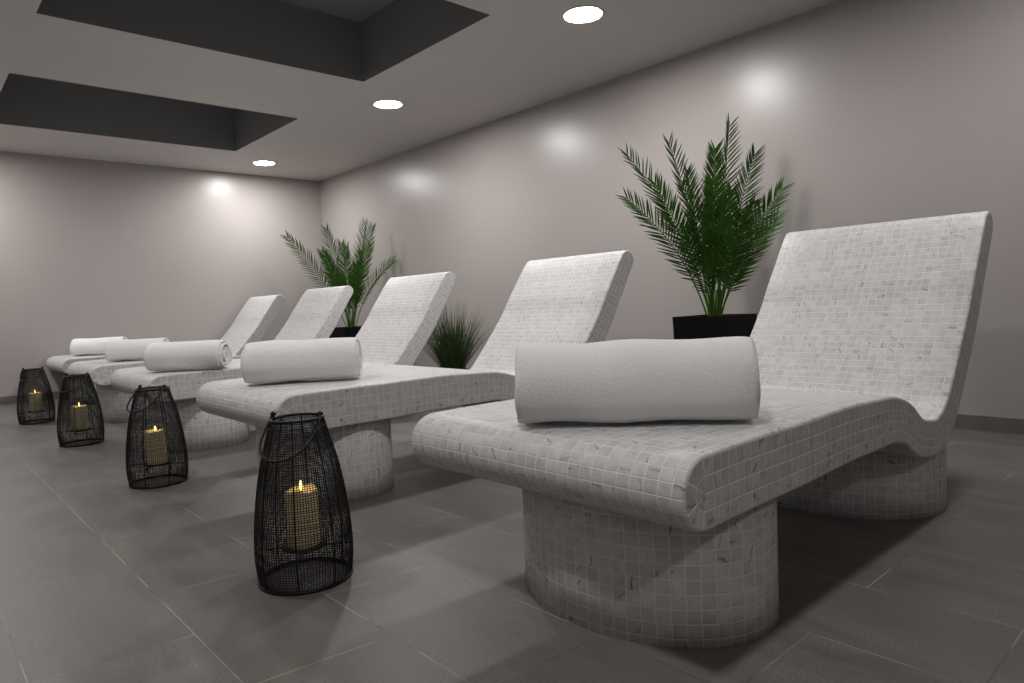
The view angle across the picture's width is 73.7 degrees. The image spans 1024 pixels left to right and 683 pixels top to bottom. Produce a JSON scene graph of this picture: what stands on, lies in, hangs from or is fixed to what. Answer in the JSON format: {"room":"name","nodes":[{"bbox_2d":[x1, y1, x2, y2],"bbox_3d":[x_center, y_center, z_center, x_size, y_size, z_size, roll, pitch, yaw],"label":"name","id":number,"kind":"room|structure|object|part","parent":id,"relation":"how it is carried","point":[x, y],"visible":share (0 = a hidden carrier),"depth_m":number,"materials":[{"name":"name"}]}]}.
{"room":"spa","nodes":[
{"label":"spa","id":0,"kind":"room"},
{"bbox_2d":[0,151,325,397],"bbox_3d":[-3.884,-0.611,6.528,4.545,2.220,0.001,-5,4,-42],"label":"wall","id":1,"kind":"structure","parent":0,"point":[89,248],"depth_m":6.70,"materials":[{"name":"paint"}]},
{"bbox_2d":[0,391,67,404],"bbox_3d":[-3.835,0.461,6.585,4.524,0.070,0.010,-5,4,-42],"label":"baseboard","id":2,"kind":"structure","parent":1,"relation":"attached to","point":[5,400],"depth_m":6.05,"materials":[{"name":"stone"}]},
{"bbox_2d":[0,0,838,180],"bbox_3d":[-0.638,-1.847,2.813,4.545,0.385,9.833,-5,4,-42],"label":"ceiling","id":3,"kind":"structure","parent":0,"point":[209,85],"depth_m":4.36,"materials":[{"name":"paint"}]},
{"bbox_2d":[252,160,275,165],"bbox_3d":[-2.499,-1.799,6.887,0.228,0.007,0.228,-5,4,-42],"label":"recessed light","id":4,"kind":"object","parent":3,"relation":"in","point":[260,162],"visible":1,"depth_m":6.87,"materials":[{"name":"white plastic"}]},
{"bbox_2d":[254,161,273,164],"bbox_3d":[-2.499,-1.798,6.887,0.200,0.003,0.200,-5,4,-42],"label":"diffuser","id":5,"kind":"object","parent":4,"relation":"attached to","point":[255,162],"depth_m":6.88,"materials":[{"name":"white plastic"}]},
{"bbox_2d":[372,99,402,108],"bbox_3d":[-0.923,-1.765,5.085,0.228,0.007,0.228,-5,4,-42],"label":"recessed light","id":6,"kind":"object","parent":3,"relation":"in","point":[386,103],"visible":1,"depth_m":5.07,"materials":[{"name":"white plastic"}]},
{"bbox_2d":[375,101,400,107],"bbox_3d":[-0.923,-1.764,5.085,0.200,0.003,0.200,-5,4,-42],"label":"diffuser","id":7,"kind":"object","parent":6,"relation":"attached to","point":[379,104],"depth_m":5.08,"materials":[{"name":"white plastic"}]},
{"bbox_2d":[562,5,604,23],"bbox_3d":[0.379,-1.740,3.638,0.228,0.007,0.228,-5,4,-42],"label":"recessed light","id":8,"kind":"object","parent":3,"relation":"in","point":[582,14],"visible":1,"depth_m":3.63,"materials":[{"name":"white plastic"}]},
{"bbox_2d":[564,7,601,21],"bbox_3d":[0.379,-1.739,3.638,0.200,0.003,0.200,-5,4,-42],"label":"diffuser","id":9,"kind":"object","parent":8,"relation":"attached to","point":[574,14],"depth_m":3.63,"materials":[{"name":"white plastic"}]},
{"bbox_2d":[0,399,1023,682],"bbox_3d":[-0.536,0.559,2.947,4.545,0.001,9.833,-5,4,-42],"label":"floor","id":10,"kind":"structure","parent":0,"point":[103,579],"depth_m":1.68,"materials":[{"name":"tile"}]},
{"bbox_2d":[17,367,55,424],"bbox_3d":[-3.381,0.377,4.841,0.222,0.394,0.222,-3,3,-13],"label":"wire lantern","id":11,"kind":"object","parent":10,"relation":"on","point":[24,372],"visible":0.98,"depth_m":4.79,"materials":[{"name":"black metal"}]},
{"bbox_3d":[-3.375,0.234,4.783,0.134,0.094,0.107,-3,3,-13],"label":"handle","id":12,"kind":"part","parent":11,"relation":"part of","materials":[{"name":"black metal"}]},
{"bbox_2d":[29,390,42,411],"bbox_3d":[-3.379,0.419,4.843,0.074,0.155,0.074,-3,3,-13],"label":"pillar candle","id":13,"kind":"object","parent":11,"relation":"on","point":[39,397],"visible":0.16,"depth_m":4.82,"materials":[{"name":"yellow wax"}]},
{"bbox_2d":[57,372,104,447],"bbox_3d":[-2.482,0.383,3.918,0.231,0.409,0.231,-2,3,1],"label":"wire lantern","id":14,"kind":"object","parent":10,"relation":"on","point":[64,400],"visible":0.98,"depth_m":3.86,"materials":[{"name":"black metal"}]},
{"bbox_3d":[-2.489,0.234,3.856,0.140,0.098,0.111,-2,3,1],"label":"handle","id":15,"kind":"part","parent":14,"relation":"part of","materials":[{"name":"black metal"}]},
{"bbox_2d":[71,404,88,429],"bbox_3d":[-2.480,0.426,3.920,0.077,0.161,0.077,-2,3,1],"label":"pillar candle","id":16,"kind":"object","parent":14,"relation":"on","point":[81,406],"visible":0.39,"depth_m":3.89,"materials":[{"name":"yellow wax"}]},
{"bbox_2d":[126,384,187,488],"bbox_3d":[-1.519,0.393,2.910,0.237,0.420,0.237,-1,3,17],"label":"wire lantern","id":17,"kind":"object","parent":10,"relation":"on","point":[175,426],"visible":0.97,"depth_m":2.84,"materials":[{"name":"black metal"}]},
{"bbox_3d":[-1.541,0.241,2.849,0.144,0.101,0.114,-1,3,17],"label":"handle","id":18,"kind":"part","parent":17,"relation":"part of","materials":[{"name":"black metal"}]},
{"bbox_2d":[145,426,167,464],"bbox_3d":[-1.517,0.437,2.913,0.079,0.165,0.079,-1,3,17],"label":"pillar candle","id":19,"kind":"object","parent":17,"relation":"on","point":[162,430],"visible":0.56,"depth_m":2.88,"materials":[{"name":"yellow wax"}]},
{"bbox_3d":[-1.514,0.520,2.917,0.169,0.012,0.169,0,4,42],"label":"candle plate","id":20,"kind":"part","parent":17,"relation":"part of","materials":[{"name":"black metal"}]},
{"bbox_2d":[46,295,284,403],"bbox_3d":[-3.250,0.030,6.538,1.934,0.885,0.808,-5,4,-42],"label":"lounger","id":21,"kind":"object","parent":10,"relation":"on","point":[256,316],"visible":0.38,"depth_m":6.77,"materials":[{"name":"tile"}]},
{"bbox_2d":[70,336,127,355],"bbox_3d":[-3.634,0.041,6.028,0.439,0.153,0.191,-3,3,-8],"label":"rolled towel","id":22,"kind":"object","parent":21,"relation":"on","point":[80,346],"visible":0.61,"depth_m":5.95,"materials":[{"name":"white fabric"}]},
{"bbox_2d":[68,286,352,422],"bbox_3d":[-2.289,0.045,5.368,1.934,0.905,0.808,-5,4,-42],"label":"lounger","id":23,"kind":"object","parent":10,"relation":"on","point":[317,313],"visible":0.41,"depth_m":5.54,"materials":[{"name":"tile"}]},
{"bbox_2d":[104,338,168,360],"bbox_3d":[-2.652,0.056,4.849,0.409,0.155,0.202,-3,3,-6],"label":"rolled towel","id":24,"kind":"object","parent":23,"relation":"on","point":[118,349],"visible":0.65,"depth_m":4.77,"materials":[{"name":"white fabric"}]},
{"bbox_2d":[110,272,455,451],"bbox_3d":[-1.344,0.053,4.288,1.934,0.929,0.808,-5,4,-42],"label":"lounger","id":25,"kind":"object","parent":10,"relation":"on","point":[408,309],"visible":0.53,"depth_m":4.39,"materials":[{"name":"tile"}]},
{"bbox_2d":[143,340,232,370],"bbox_3d":[-1.709,0.073,3.606,0.408,0.152,0.198,-2,3,0],"label":"rolled towel","id":26,"kind":"object","parent":25,"relation":"on","point":[203,354],"visible":1,"depth_m":3.53,"materials":[{"name":"white fabric"}]},
{"bbox_2d":[254,411,352,595],"bbox_3d":[-0.554,0.403,1.796,0.250,0.442,0.250,-2,3,12],"label":"wire lantern","id":27,"kind":"object","parent":10,"relation":"on","point":[265,472],"visible":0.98,"depth_m":1.72,"materials":[{"name":"black metal"}]},
{"bbox_3d":[-0.573,0.243,1.731,0.151,0.106,0.120,-2,3,12],"label":"handle","id":28,"kind":"part","parent":27,"relation":"part of","materials":[{"name":"black metal"}]},
{"bbox_2d":[285,481,320,549],"bbox_3d":[-0.552,0.450,1.799,0.083,0.174,0.083,-5,4,-42],"label":"pillar candle","id":29,"kind":"object","parent":27,"relation":"on","point":[286,492],"visible":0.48,"depth_m":1.77,"materials":[{"name":"beige wax"}]},
{"bbox_3d":[-0.548,0.536,1.804,0.177,0.012,0.177,0,4,37],"label":"candle plate","id":30,"kind":"part","parent":27,"relation":"part of","materials":[{"name":"black metal"}]},
{"bbox_2d":[281,216,399,337],"bbox_3d":[-1.717,-0.436,6.885,1.128,1.647,0.498,-3,3,-17],"label":"potted palm","id":31,"kind":"object","parent":10,"relation":"on","point":[357,268],"visible":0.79,"depth_m":6.86,"materials":[{"name":"plant"}]},
{"bbox_2d":[329,326,361,337],"bbox_3d":[-1.625,0.115,6.965,0.335,0.530,0.335,-5,4,-42],"label":"pot","id":32,"kind":"object","parent":31,"relation":"attached to","point":[350,331],"depth_m":6.79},
{"bbox_3d":[-1.642,-0.208,6.949,0.086,0.209,0.084,-5,4,-42],"label":"stem","id":33,"kind":"part","parent":31,"relation":"part of","materials":[{"name":"green plant"}]},
{"bbox_2d":[196,250,632,504],"bbox_3d":[-0.341,0.063,3.195,1.934,0.945,0.808,-5,4,-42],"label":"lounger","id":34,"kind":"object","parent":10,"relation":"on","point":[570,299],"visible":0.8,"depth_m":2.75,"materials":[{"name":"tile"}]},
{"bbox_2d":[240,337,362,382],"bbox_3d":[-0.826,0.073,2.702,0.450,0.167,0.211,-3,3,-8],"label":"rolled towel","id":35,"kind":"object","parent":34,"relation":"on","point":[272,361],"visible":1,"depth_m":2.62,"materials":[{"name":"white fabric"}]},
{"bbox_2d":[424,301,493,368],"bbox_3d":[-0.474,0.038,5.400,0.851,0.760,0.854,-5,4,-42],"label":"potted grass","id":36,"kind":"object","parent":10,"relation":"on","point":[453,354],"depth_m":5.35,"materials":[{"name":"green plant"}]},
{"bbox_2d":[412,211,992,647],"bbox_3d":[0.724,0.079,2.077,1.934,0.949,0.808,-5,4,-42],"label":"lounger","id":37,"kind":"object","parent":10,"relation":"on","point":[663,533],"visible":0.8,"depth_m":1.56,"materials":[{"name":"tile"}]},
{"bbox_2d":[514,336,760,423],"bbox_3d":[0.267,0.085,1.517,0.525,0.180,0.230,-2,3,8],"label":"rolled towel","id":38,"kind":"object","parent":37,"relation":"on","point":[625,380],"visible":1,"depth_m":1.43,"materials":[{"name":"white fabric"}]},
{"bbox_2d":[616,113,794,339],"bbox_3d":[1.070,-0.417,3.852,0.941,1.711,0.514,-2,3,3],"label":"potted palm","id":39,"kind":"object","parent":10,"relation":"on","point":[718,265],"visible":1,"depth_m":3.75,"materials":[{"name":"plant"}]},
{"bbox_3d":[1.146,-0.207,3.882,0.086,0.208,0.084,-5,4,-42],"label":"stem","id":40,"kind":"part","parent":39,"relation":"part of","materials":[{"name":"green plant"}]},
{"bbox_2d":[672,314,756,339],"bbox_3d":[1.164,0.141,3.901,0.335,0.583,0.335,-5,4,-42],"label":"pot","id":41,"kind":"object","parent":39,"relation":"attached to","point":[706,325],"depth_m":3.77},
{"bbox_2d":[320,0,1023,418],"bbox_3d":[1.098,-0.704,4.406,0.001,2.220,9.833,-5,4,-42],"label":"wall","id":42,"kind":"structure","parent":0,"point":[876,111],"depth_m":4.00,"materials":[{"name":"paint"}]},
{"bbox_2d":[953,414,1023,434],"bbox_3d":[1.140,0.368,4.463,0.010,0.070,9.832,-5,4,-42],"label":"baseboard","id":43,"kind":"structure","parent":42,"relation":"attached to","point":[963,421],"depth_m":3.22,"materials":[{"name":"stone"}]}
]}

